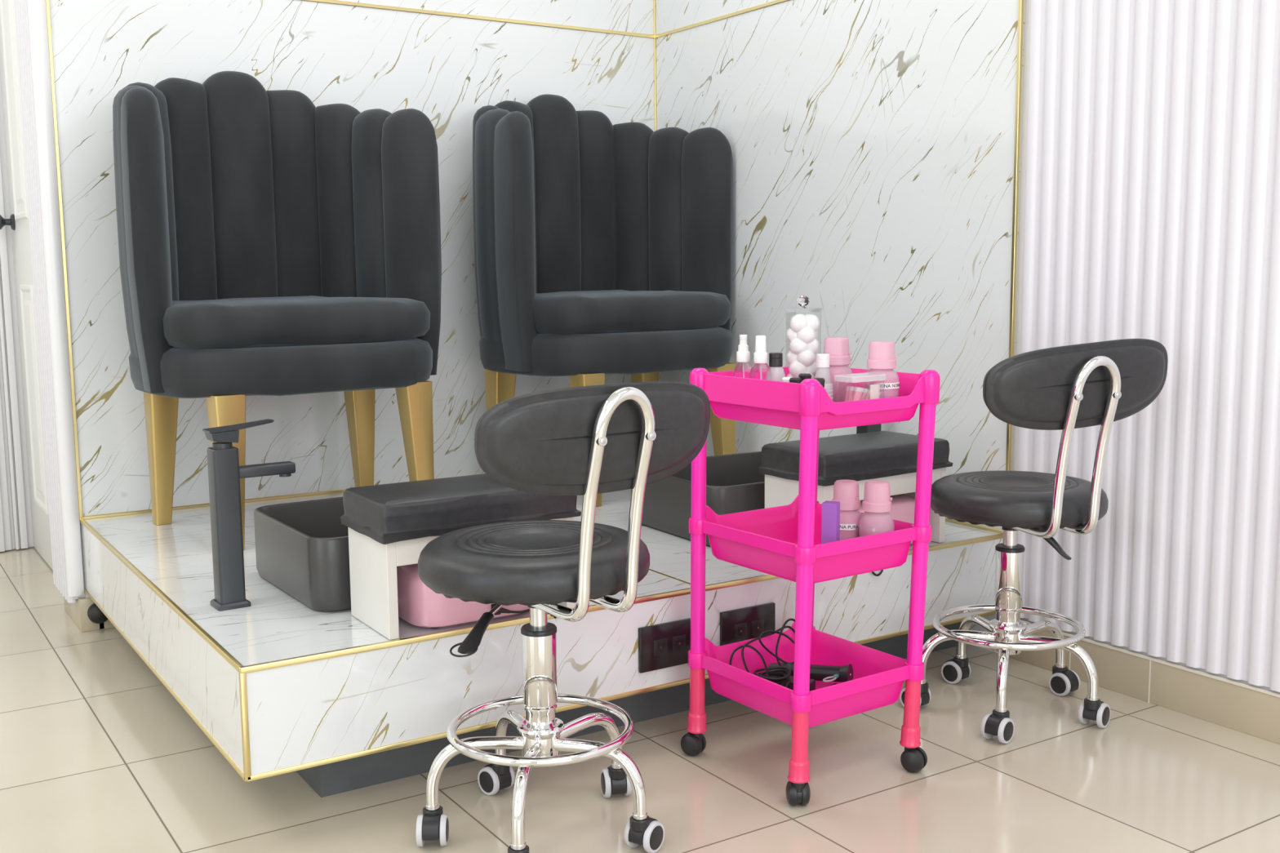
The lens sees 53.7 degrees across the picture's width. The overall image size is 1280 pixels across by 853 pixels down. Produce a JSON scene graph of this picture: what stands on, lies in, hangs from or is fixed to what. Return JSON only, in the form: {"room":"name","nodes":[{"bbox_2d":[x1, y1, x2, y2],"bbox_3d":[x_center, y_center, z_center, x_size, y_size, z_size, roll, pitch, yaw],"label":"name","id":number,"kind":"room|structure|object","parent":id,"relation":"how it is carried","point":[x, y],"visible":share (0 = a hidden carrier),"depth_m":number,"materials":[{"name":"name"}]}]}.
{"room":"salon","nodes":[
{"label":"salon","id":0,"kind":"room"},
{"bbox_2d":[72,525,84,599],"bbox_3d":[-1.535,-0.908,3.266,0.070,2.715,0.248,-5,8,-32],"label":"wall","id":1,"kind":"structure","parent":0,"point":[82,596],"depth_m":3.32,"materials":[{"name":"white paint"}]},
{"bbox_2d":[13,0,75,603],"bbox_3d":[-1.568,-0.901,3.250,0.016,2.725,0.251,-5,8,-32],"label":"trim","id":2,"kind":"structure","parent":1,"relation":"attached to","point":[21,10],"depth_m":3.32,"materials":[{"name":"white"}]},
{"bbox_2d":[49,0,654,597],"bbox_3d":[-0.734,-0.925,3.682,1.805,2.800,0.100,-5,8,-32],"label":"wall","id":3,"kind":"structure","parent":0,"point":[446,68],"depth_m":3.56,"materials":[{"name":"stone"}]},
{"bbox_2d":[27,0,84,596],"bbox_3d":[-1.485,-0.899,3.136,0.038,2.702,0.026,-5,8,-32],"label":"trim","id":4,"kind":"structure","parent":3,"relation":"attached to","point":[37,8],"depth_m":3.20,"materials":[{"name":"white"}]},
{"bbox_2d":[45,0,83,521],"bbox_3d":[-1.466,-0.998,3.136,0.009,2.507,0.010,-5,8,-32],"label":"trim","id":5,"kind":"structure","parent":3,"relation":"attached to","point":[47,2],"depth_m":3.20,"materials":[{"name":"gold metal"}]},
{"bbox_2d":[63,596,115,632],"bbox_3d":[-0.896,0.425,3.827,1.523,0.088,0.272,-5,8,-32],"label":"baseboard","id":6,"kind":"structure","parent":3,"relation":"attached to","point":[77,611],"depth_m":3.32,"materials":[{"name":"beige tile"}]},
{"bbox_2d":[80,488,348,519],"bbox_3d":[-0.695,0.171,3.774,1.805,0.008,0.007,-5,8,-32],"label":"trim","id":7,"kind":"structure","parent":3,"relation":"attached to","point":[138,512],"depth_m":3.45,"materials":[{"name":"gold metal"}]},
{"bbox_2d":[302,0,653,38],"bbox_3d":[-0.708,-1.192,3.604,1.805,0.010,0.004,-5,8,-32],"label":"trim","id":8,"kind":"structure","parent":3,"relation":"attached to","point":[334,2],"depth_m":3.75,"materials":[{"name":"gold metal"}]},
{"bbox_2d":[653,0,656,130],"bbox_3d":[0.049,-1.135,4.102,0.006,2.503,0.006,-5,8,-32],"label":"trim","id":9,"kind":"structure","parent":3,"relation":"attached to","point":[655,25],"depth_m":4.09,"materials":[{"name":"gold metal"}]},
{"bbox_2d":[0,546,1279,852],"bbox_3d":[-0.634,0.906,0.730,5.320,0.100,7.900,-5,8,-32],"label":"floor","id":10,"kind":"structure","parent":0,"point":[97,755],"depth_m":2.31,"materials":[{"name":"beige tile"}]},
{"bbox_2d":[80,488,1003,797],"bbox_3d":[-0.290,0.396,3.168,1.808,0.299,1.500,-5,8,-32],"label":"platform","id":11,"kind":"object","parent":10,"relation":"on","point":[278,684],"visible":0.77,"depth_m":2.40,"materials":[{"name":"stone"}]},
{"bbox_2d":[87,603,107,623],"bbox_3d":[-1.415,0.490,3.313,0.055,0.055,0.035,-5,8,-32],"label":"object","id":12,"kind":"object","parent":11,"relation":"attached to","point":[95,615],"visible":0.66,"depth_m":3.30,"materials":[{"name":"black plastic"}]},
{"bbox_2d":[202,418,295,611],"bbox_3d":[-0.746,0.165,2.440,0.166,0.353,0.062,-5,9,-34],"label":"faucet","id":13,"kind":"object","parent":11,"relation":"on","point":[224,471],"visible":1,"depth_m":2.40,"materials":[{"name":"black metal"}]},
{"bbox_2d":[112,71,441,550],"bbox_3d":[-0.907,-0.334,3.185,0.777,1.158,0.628,-6,9,-36],"label":"armchair","id":14,"kind":"object","parent":11,"relation":"on","point":[275,242],"visible":0.98,"depth_m":3.23,"materials":[{"name":"black fabric"}]},
{"bbox_2d":[162,295,430,349],"bbox_3d":[-0.884,-0.266,3.166,0.660,0.114,0.492,-6,9,-36],"label":"seat cushion","id":15,"kind":"object","parent":14,"relation":"on","point":[188,322],"depth_m":2.96,"materials":[{"name":"black fabric"}]},
{"bbox_2d":[253,497,351,611],"bbox_3d":[-0.514,0.243,2.640,0.476,0.143,0.410,-5,9,-33],"label":"vessel basin","id":16,"kind":"object","parent":11,"relation":"on","point":[302,547],"visible":0.34,"depth_m":2.47,"materials":[{"name":"grey ceramic"}]},
{"bbox_2d":[340,473,581,639],"bbox_3d":[-0.330,0.226,2.354,0.391,0.244,0.216,-5,8,-32],"label":"footrest","id":17,"kind":"object","parent":11,"relation":"on","point":[389,526],"visible":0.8,"depth_m":2.24,"materials":[{"name":"black leather"}]},
{"bbox_2d":[340,473,581,544],"bbox_3d":[-0.331,0.141,2.343,0.391,0.073,0.216,-5,8,-32],"label":"cushion","id":18,"kind":"object","parent":17,"relation":"on","point":[415,512],"depth_m":2.25,"materials":[{"name":"black leather"}]},
{"bbox_2d":[396,563,529,628],"bbox_3d":[-0.326,0.292,2.351,0.250,0.112,0.172,-5,8,-32],"label":"basin","id":19,"kind":"object","parent":11,"relation":"on","point":[419,606],"visible":0.38,"depth_m":2.25,"materials":[{"name":"pink plastic"}]},
{"bbox_2d":[492,604,556,618],"bbox_3d":[-0.235,0.336,2.353,0.122,0.040,0.110,-5,8,-32],"label":"power cable","id":20,"kind":"object","parent":19,"relation":"attached to","point":[501,610],"visible":0.3,"depth_m":2.29,"materials":[{"name":"black plastic"}]},
{"bbox_2d":[472,93,735,506],"bbox_3d":[-0.105,-0.404,3.686,0.777,1.158,0.628,-6,9,-37],"label":"armchair","id":21,"kind":"object","parent":11,"relation":"on","point":[602,247],"visible":0.99,"depth_m":3.74,"materials":[{"name":"black fabric"}]},
{"bbox_2d":[533,289,730,334],"bbox_3d":[-0.083,-0.336,3.666,0.660,0.114,0.492,-6,9,-37],"label":"seat cushion","id":22,"kind":"object","parent":21,"relation":"on","point":[555,312],"depth_m":3.44,"materials":[{"name":"black fabric"}]},
{"bbox_2d":[638,617,690,673],"bbox_3d":[0.057,0.431,2.496,0.138,0.090,0.011,-5,8,-32],"label":"wall socket","id":23,"kind":"object","parent":11,"relation":"attached to","point":[664,645],"visible":0.91,"depth_m":2.48,"materials":[{"name":"black plastic"}]},
{"bbox_2d":[653,638,667,656],"bbox_3d":[0.041,0.433,2.481,0.032,0.032,0.001,-5,8,-32],"label":"outlet","id":24,"kind":"object","parent":23,"relation":"attached to","point":[660,645],"depth_m":2.48,"materials":[{"name":"black plastic"}]},
{"bbox_2d":[672,634,685,653],"bbox_3d":[0.077,0.430,2.505,0.032,0.032,0.001,-5,8,-32],"label":"outlet","id":25,"kind":"object","parent":23,"relation":"attached to","point":[678,640],"depth_m":2.50,"materials":[{"name":"black plastic"}]},
{"bbox_2d":[631,451,764,546],"bbox_3d":[0.270,0.171,3.153,0.476,0.143,0.410,-5,8,-30],"label":"vessel basin","id":26,"kind":"object","parent":11,"relation":"on","point":[734,482],"visible":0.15,"depth_m":3.03,"materials":[{"name":"grey ceramic"}]},
{"bbox_2d":[720,602,775,645],"bbox_3d":[0.223,0.416,2.602,0.138,0.090,0.011,-5,8,-32],"label":"wall socket","id":27,"kind":"object","parent":11,"relation":"attached to","point":[736,625],"visible":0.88,"depth_m":2.59,"materials":[{"name":"black plastic"}]},
{"bbox_2d":[734,622,746,639],"bbox_3d":[0.206,0.418,2.587,0.032,0.032,0.001,-5,8,-32],"label":"outlet","id":28,"kind":"object","parent":27,"relation":"attached to","point":[740,628],"depth_m":2.59,"materials":[{"name":"black plastic"}]},
{"bbox_2d":[751,618,764,636],"bbox_3d":[0.243,0.415,2.610,0.032,0.032,0.001,-5,8,-32],"label":"outlet","id":29,"kind":"object","parent":27,"relation":"attached to","point":[757,624],"depth_m":2.61,"materials":[{"name":"black plastic"}]},
{"bbox_2d":[758,431,952,542],"bbox_3d":[0.493,0.151,2.888,0.398,0.244,0.221,-5,9,-34],"label":"footrest","id":30,"kind":"object","parent":11,"relation":"on","point":[891,457],"visible":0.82,"depth_m":2.81,"materials":[{"name":"black leather"}]},
{"bbox_2d":[758,431,952,486],"bbox_3d":[0.492,0.066,2.877,0.398,0.073,0.221,-5,9,-34],"label":"cushion","id":31,"kind":"object","parent":30,"relation":"on","point":[891,457],"depth_m":2.80,"materials":[{"name":"black leather"}]},
{"bbox_2d":[856,423,881,433],"bbox_3d":[0.549,0.051,3.254,0.166,0.353,0.062,-5,8,-32],"label":"faucet","id":32,"kind":"object","parent":11,"relation":"on","point":[872,428],"visible":0.02,"depth_m":3.26,"materials":[{"name":"black metal"}]},
{"bbox_2d":[871,569,883,576],"bbox_3d":[0.473,0.298,2.840,0.062,0.049,0.165,-6,9,-39],"label":"power cable","id":33,"kind":"object","parent":11,"relation":"on","point":[882,571],"visible":0.2,"depth_m":2.78,"materials":[{"name":"black rubber"}]},
{"bbox_2d":[857,493,915,543],"bbox_3d":[0.515,0.215,2.905,0.240,0.112,0.172,-5,9,-33],"label":"basin","id":34,"kind":"object","parent":11,"relation":"on","point":[903,506],"visible":0.03,"depth_m":2.86,"materials":[{"name":"pink plastic"}]},
{"bbox_2d":[415,381,710,852],"bbox_3d":[-0.155,0.299,2.046,0.432,0.767,0.494,-5,8,-32],"label":"stool","id":35,"kind":"object","parent":10,"relation":"on","point":[591,441],"visible":1,"depth_m":1.92,"materials":[{"name":"black leather"}]},
{"bbox_2d":[680,360,940,806],"bbox_3d":[0.307,0.266,2.356,0.338,0.748,0.355,-5,9,-34],"label":"trolley","id":36,"kind":"object","parent":10,"relation":"on","point":[784,541],"visible":0.91,"depth_m":2.28,"materials":[{"name":"pink plastic"}]},
{"bbox_2d":[733,334,751,377],"bbox_3d":[0.189,-0.092,2.311,0.035,0.152,0.035,-5,8,-32],"label":"spray bottle","id":37,"kind":"object","parent":36,"relation":"in","point":[743,368],"visible":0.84,"depth_m":2.30,"materials":[{"name":"white plastic"}]},
{"bbox_2d":[749,335,771,380],"bbox_3d":[0.217,-0.088,2.278,0.040,0.152,0.040,-5,8,-32],"label":"spray bottle","id":38,"kind":"object","parent":36,"relation":"in","point":[760,370],"visible":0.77,"depth_m":2.26,"materials":[{"name":"white plastic"}]},
{"bbox_2d":[728,626,795,676],"bbox_3d":[0.261,0.450,2.433,0.179,0.094,0.088,-6,9,-37],"label":"power cable","id":39,"kind":"object","parent":36,"relation":"on","point":[746,645],"visible":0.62,"depth_m":2.42,"materials":[{"name":"black rubber"}]},
{"bbox_2d":[753,666,791,685],"bbox_3d":[0.250,0.483,2.393,0.081,0.046,0.072,-5,8,-32],"label":"coiled cable","id":40,"kind":"object","parent":36,"relation":"in","point":[779,678],"visible":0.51,"depth_m":2.40,"materials":[{"name":"black rubber"}]},
{"bbox_2d":[758,618,795,675],"bbox_3d":[0.290,0.426,2.454,0.100,0.085,0.075,-5,8,-32],"label":"power cable","id":41,"kind":"object","parent":36,"relation":"on","point":[780,633],"visible":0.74,"depth_m":2.46,"materials":[{"name":"black rubber"}]},
{"bbox_2d":[768,352,785,381],"bbox_3d":[0.246,-0.074,2.290,0.038,0.120,0.038,-5,8,-32],"label":"nail polish bottle","id":42,"kind":"object","parent":36,"relation":"in","point":[775,359],"visible":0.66,"depth_m":2.27,"materials":[{"name":"glass"}]},
{"bbox_2d":[782,377,791,382],"bbox_3d":[0.261,-0.047,2.235,0.022,0.081,0.022,-5,8,-32],"label":"bottle","id":43,"kind":"object","parent":36,"relation":"in","point":[784,379],"visible":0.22,"depth_m":2.22,"materials":[{"name":"white plastic"}]},
{"bbox_2d":[784,681,793,687],"bbox_3d":[0.350,0.493,2.341,0.181,0.034,0.078,-3,7,-17],"label":"power cable","id":44,"kind":"object","parent":36,"relation":"on","point":[788,682],"visible":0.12,"depth_m":2.35,"materials":[{"name":"black rubber"}]},
{"bbox_2d":[789,377,801,383],"bbox_3d":[0.269,-0.044,2.192,0.022,0.084,0.022,-5,8,-32],"label":"bottle","id":45,"kind":"object","parent":36,"relation":"in","point":[793,380],"visible":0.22,"depth_m":2.18,"materials":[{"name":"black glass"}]},
{"bbox_2d":[781,675,815,691],"bbox_3d":[0.289,0.491,2.381,0.072,0.030,0.044,3,8,29],"label":"power adapter","id":46,"kind":"object","parent":36,"relation":"in","point":[812,682],"visible":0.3,"depth_m":2.37,"materials":[{"name":"grey plastic"}]},
{"bbox_2d":[796,294,809,308],"bbox_3d":[0.304,-0.134,2.361,0.070,0.222,0.070,-6,9,-36],"label":"knob","id":47,"kind":"object","parent":36,"relation":"on","point":[802,300],"visible":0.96,"depth_m":2.34,"materials":[{"name":"silver metal"}]},
{"bbox_2d":[786,328,796,342],"bbox_3d":[0.291,-0.171,2.359,0.034,0.034,0.035,3,8,24],"label":"ball","id":48,"kind":"object","parent":47,"relation":"in","point":[791,335],"visible":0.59,"depth_m":2.35,"materials":[{"name":"fabric"}]},
{"bbox_2d":[786,350,797,364],"bbox_3d":[0.291,-0.129,2.364,0.034,0.035,0.034,2,8,18],"label":"ball","id":49,"kind":"object","parent":47,"relation":"in","point":[791,357],"visible":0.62,"depth_m":2.35,"materials":[{"name":"fabric"}]},
{"bbox_2d":[789,360,807,377],"bbox_3d":[0.296,-0.107,2.355,0.034,0.035,0.034,4,8,32],"label":"ball","id":50,"kind":"object","parent":47,"relation":"in","point":[796,368],"visible":0.84,"depth_m":2.34,"materials":[{"name":"fabric"}]},
{"bbox_2d":[789,337,807,355],"bbox_3d":[0.295,-0.149,2.349,0.034,0.034,0.034,0,7,6],"label":"ball","id":51,"kind":"object","parent":47,"relation":"in","point":[797,346],"visible":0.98,"depth_m":2.34,"materials":[{"name":"fabric"}]},
{"bbox_2d":[790,314,807,332],"bbox_3d":[0.295,-0.191,2.344,0.034,0.034,0.034,-7,9,-40],"label":"ball","id":52,"kind":"object","parent":47,"relation":"in","point":[798,322],"visible":0.99,"depth_m":2.33,"materials":[{"name":"fabric"}]},
{"bbox_2d":[796,326,814,343],"bbox_3d":[0.307,-0.170,2.344,0.034,0.034,0.035,-2,7,-12],"label":"ball","id":53,"kind":"object","parent":47,"relation":"in","point":[806,335],"visible":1,"depth_m":2.33,"materials":[{"name":"fabric"}]},
{"bbox_2d":[796,350,815,366],"bbox_3d":[0.308,-0.127,2.349,0.035,0.034,0.034,0,7,6],"label":"ball","id":54,"kind":"object","parent":47,"relation":"in","point":[806,357],"visible":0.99,"depth_m":2.34,"materials":[{"name":"fabric"}]},
{"bbox_2d":[807,361,817,377],"bbox_3d":[0.316,-0.107,2.361,0.034,0.034,0.034,-6,9,-40],"label":"ball","id":55,"kind":"object","parent":47,"relation":"in","point":[811,369],"visible":0.39,"depth_m":2.35,"materials":[{"name":"fabric"}]},
{"bbox_2d":[804,314,819,331],"bbox_3d":[0.316,-0.192,2.351,0.034,0.034,0.034,3,8,26],"label":"ball","id":56,"kind":"object","parent":47,"relation":"in","point":[812,320],"visible":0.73,"depth_m":2.34,"materials":[{"name":"fabric"}]},
{"bbox_2d":[807,338,818,354],"bbox_3d":[0.316,-0.150,2.356,0.034,0.034,0.034,-2,7,-8],"label":"ball","id":57,"kind":"object","parent":47,"relation":"in","point":[813,346],"visible":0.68,"depth_m":2.34,"materials":[{"name":"fabric"}]},
{"bbox_2d":[798,373,811,382],"bbox_3d":[0.289,-0.049,2.215,0.026,0.089,0.026,-5,8,-32],"label":"bottle","id":58,"kind":"object","parent":36,"relation":"in","point":[802,376],"visible":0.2,"depth_m":2.20,"materials":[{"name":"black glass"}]},
{"bbox_2d":[688,622,924,728],"bbox_3d":[0.308,0.460,2.377,0.315,0.102,0.330,-5,9,-34],"label":"tray","id":59,"kind":"object","parent":36,"relation":"on","point":[879,677],"depth_m":2.33,"materials":[{"name":"pink plastic"}]},
{"bbox_2d":[688,494,931,583],"bbox_3d":[0.311,0.203,2.345,0.319,0.100,0.334,-5,9,-34],"label":"tray","id":60,"kind":"object","parent":36,"relation":"on","point":[771,541],"depth_m":2.28,"materials":[{"name":"pink plastic"}]},
{"bbox_2d":[768,662,853,682],"bbox_3d":[0.328,0.472,2.443,0.164,0.047,0.041,3,8,25],"label":"tool","id":61,"kind":"object","parent":36,"relation":"in","point":[817,673],"visible":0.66,"depth_m":2.42,"materials":[{"name":"grey plastic"}]},
{"bbox_2d":[689,360,940,430],"bbox_3d":[0.315,-0.059,2.312,0.324,0.094,0.339,-5,9,-34],"label":"tray","id":62,"kind":"object","parent":36,"relation":"on","point":[806,405],"depth_m":2.22,"materials":[{"name":"pink plastic"}]},
{"bbox_2d":[813,377,825,387],"bbox_3d":[0.310,-0.044,2.194,0.022,0.083,0.022,-5,8,-32],"label":"bottle","id":63,"kind":"object","parent":36,"relation":"in","point":[821,380],"visible":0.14,"depth_m":2.18,"materials":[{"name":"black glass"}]},
{"bbox_2d":[814,353,831,383],"bbox_3d":[0.333,-0.074,2.305,0.032,0.116,0.032,-5,8,-32],"label":"nail polish bottle","id":64,"kind":"object","parent":36,"relation":"in","point":[823,359],"visible":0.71,"depth_m":2.29,"materials":[{"name":"white plastic"}]},
{"bbox_2d":[824,382,833,401],"bbox_3d":[0.325,-0.042,2.247,0.035,0.067,0.035,-5,8,-32],"label":"ribbed pot","id":65,"kind":"object","parent":36,"relation":"on","point":[828,387],"visible":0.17,"depth_m":2.23,"materials":[{"name":"white plastic"}]},
{"bbox_2d":[821,500,839,543],"bbox_3d":[0.342,0.196,2.269,0.027,0.122,0.027,3,8,23],"label":"buffer","id":66,"kind":"object","parent":36,"relation":"in","point":[830,513],"visible":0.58,"depth_m":2.25,"materials":[{"name":"purple plastic"}]},
{"bbox_2d":[822,674,838,682],"bbox_3d":[0.360,0.475,2.389,0.042,0.006,0.018,-7,10,-42],"label":"clip","id":67,"kind":"object","parent":36,"relation":"in","point":[835,677],"visible":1,"depth_m":2.39,"materials":[{"name":"white plastic"}]},
{"bbox_2d":[823,337,853,402],"bbox_3d":[0.364,-0.094,2.346,0.063,0.144,0.063,-5,8,-32],"label":"bottle","id":68,"kind":"object","parent":36,"relation":"in","point":[837,348],"visible":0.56,"depth_m":2.32,"materials":[{"name":"pink plastic"}]},
{"bbox_2d":[831,479,861,540],"bbox_3d":[0.382,0.173,2.348,0.064,0.147,0.064,-5,8,-32],"label":"bottle","id":69,"kind":"object","parent":36,"relation":"in","point":[845,491],"visible":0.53,"depth_m":2.32,"materials":[{"name":"pink plastic"}]},
{"bbox_2d":[834,372,886,399],"bbox_3d":[0.388,-0.050,2.233,0.084,0.084,0.050,-5,9,-34],"label":"box","id":70,"kind":"object","parent":36,"relation":"on","point":[867,376],"visible":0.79,"depth_m":2.22,"materials":[{"name":"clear plastic"}]},
{"bbox_2d":[845,386,849,401],"bbox_3d":[0.363,-0.041,2.227,0.004,0.060,0.019,6,10,41],"label":"cotton swab","id":71,"kind":"object","parent":70,"relation":"in","point":[848,387],"visible":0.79,"depth_m":2.23,"materials":[{"name":"fabric"}]},
{"bbox_2d":[848,386,853,401],"bbox_3d":[0.367,-0.041,2.226,0.022,0.060,0.004,-7,10,-44],"label":"cotton swab","id":72,"kind":"object","parent":70,"relation":"in","point":[851,388],"visible":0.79,"depth_m":2.23,"materials":[{"name":"fabric"}]},
{"bbox_2d":[851,386,856,400],"bbox_3d":[0.373,-0.041,2.228,0.023,0.059,0.004,-6,9,-39],"label":"cotton swab","id":73,"kind":"object","parent":70,"relation":"in","point":[855,388],"visible":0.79,"depth_m":2.23,"materials":[{"name":"fabric"}]},
{"bbox_2d":[853,386,858,400],"bbox_3d":[0.372,-0.039,2.216,0.022,0.060,0.004,-3,8,-22],"label":"cotton swab","id":74,"kind":"object","parent":70,"relation":"in","point":[857,388],"visible":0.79,"depth_m":2.21,"materials":[{"name":"pink"}]},
{"bbox_2d":[858,480,893,537],"bbox_3d":[0.431,0.175,2.305,0.063,0.152,0.063,-5,8,-32],"label":"bottle","id":75,"kind":"object","parent":36,"relation":"in","point":[876,518],"visible":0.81,"depth_m":2.28,"materials":[{"name":"pink plastic"}]},
{"bbox_2d":[863,341,899,399],"bbox_3d":[0.436,-0.085,2.284,0.064,0.139,0.064,-5,8,-32],"label":"bottle","id":76,"kind":"object","parent":36,"relation":"in","point":[882,355],"visible":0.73,"depth_m":2.26,"materials":[{"name":"pink plastic"}]},
{"bbox_2d":[899,338,1168,743],"bbox_3d":[0.767,0.210,2.596,0.450,0.790,0.476,-5,8,-32],"label":"stool","id":77,"kind":"object","parent":10,"relation":"on","point":[1067,388],"visible":0.98,"depth_m":2.46,"materials":[{"name":"black leather"}]},
{"bbox_2d":[655,0,1279,693],"bbox_3d":[1.828,-0.672,1.481,0.100,2.800,6.600,-5,8,-32],"label":"wall","id":78,"kind":"structure","parent":0,"point":[872,142],"depth_m":3.30,"materials":[{"name":"stone"}]},
{"bbox_2d":[655,0,788,38],"bbox_3d":[0.453,-1.185,3.464,0.004,0.010,1.498,-5,8,-32],"label":"trim","id":79,"kind":"structure","parent":78,"relation":"attached to","point":[775,2],"depth_m":3.78,"materials":[{"name":"gold metal"}]},
{"bbox_2d":[945,517,1003,533],"bbox_3d":[0.464,0.178,3.635,0.007,0.008,1.498,-5,8,-32],"label":"trim","id":80,"kind":"structure","parent":78,"relation":"attached to","point":[967,524],"depth_m":3.08,"materials":[{"name":"gold metal"}]},
{"bbox_2d":[1005,0,1023,471],"bbox_3d":[0.861,-0.985,2.855,0.010,2.503,0.009,-5,8,-32],"label":"trim","id":81,"kind":"structure","parent":78,"relation":"attached to","point":[1020,7],"depth_m":2.91,"materials":[{"name":"gold metal"}]},
{"bbox_2d":[1008,619,1279,744],"bbox_3d":[2.237,0.753,0.959,0.026,0.094,5.000,-5,8,-32],"label":"baseboard","id":82,"kind":"structure","parent":78,"relation":"attached to","point":[1247,711],"depth_m":2.65,"materials":[{"name":"beige tile"}]},
{"bbox_2d":[1016,0,1279,692],"bbox_3d":[2.144,-0.654,0.900,0.016,2.696,4.680,-5,8,-32],"label":"wall panel","id":83,"kind":"object","parent":78,"relation":"attached to","point":[1152,196],"depth_m":2.61,"materials":[{"name":"white"}]},
{"bbox_3d":[-3.483,-0.858,3.342,3.400,2.800,0.100,-5,8,-32],"label":"wall","id":84,"kind":"structure","parent":0,"visible":0},
{"bbox_2d":[0,75,33,551],"bbox_3d":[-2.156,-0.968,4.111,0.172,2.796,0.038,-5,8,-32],"label":"door","id":85,"kind":"structure","parent":84,"relation":"attached to","point":[15,519],"depth_m":4.24,"materials":[{"name":"white"}]},
{"bbox_3d":[-1.757,-0.923,3.737,0.065,2.800,1.099,-5,8,-32],"label":"wall","id":86,"kind":"structure","parent":0,"visible":0},
{"bbox_2d":[0,0,53,570],"bbox_3d":[-1.859,-0.580,3.801,0.086,2.094,0.926,-5,8,-32],"label":"door","id":87,"kind":"structure","parent":86,"relation":"in","point":[19,221],"depth_m":4.01,"materials":[{"name":"white wood"}]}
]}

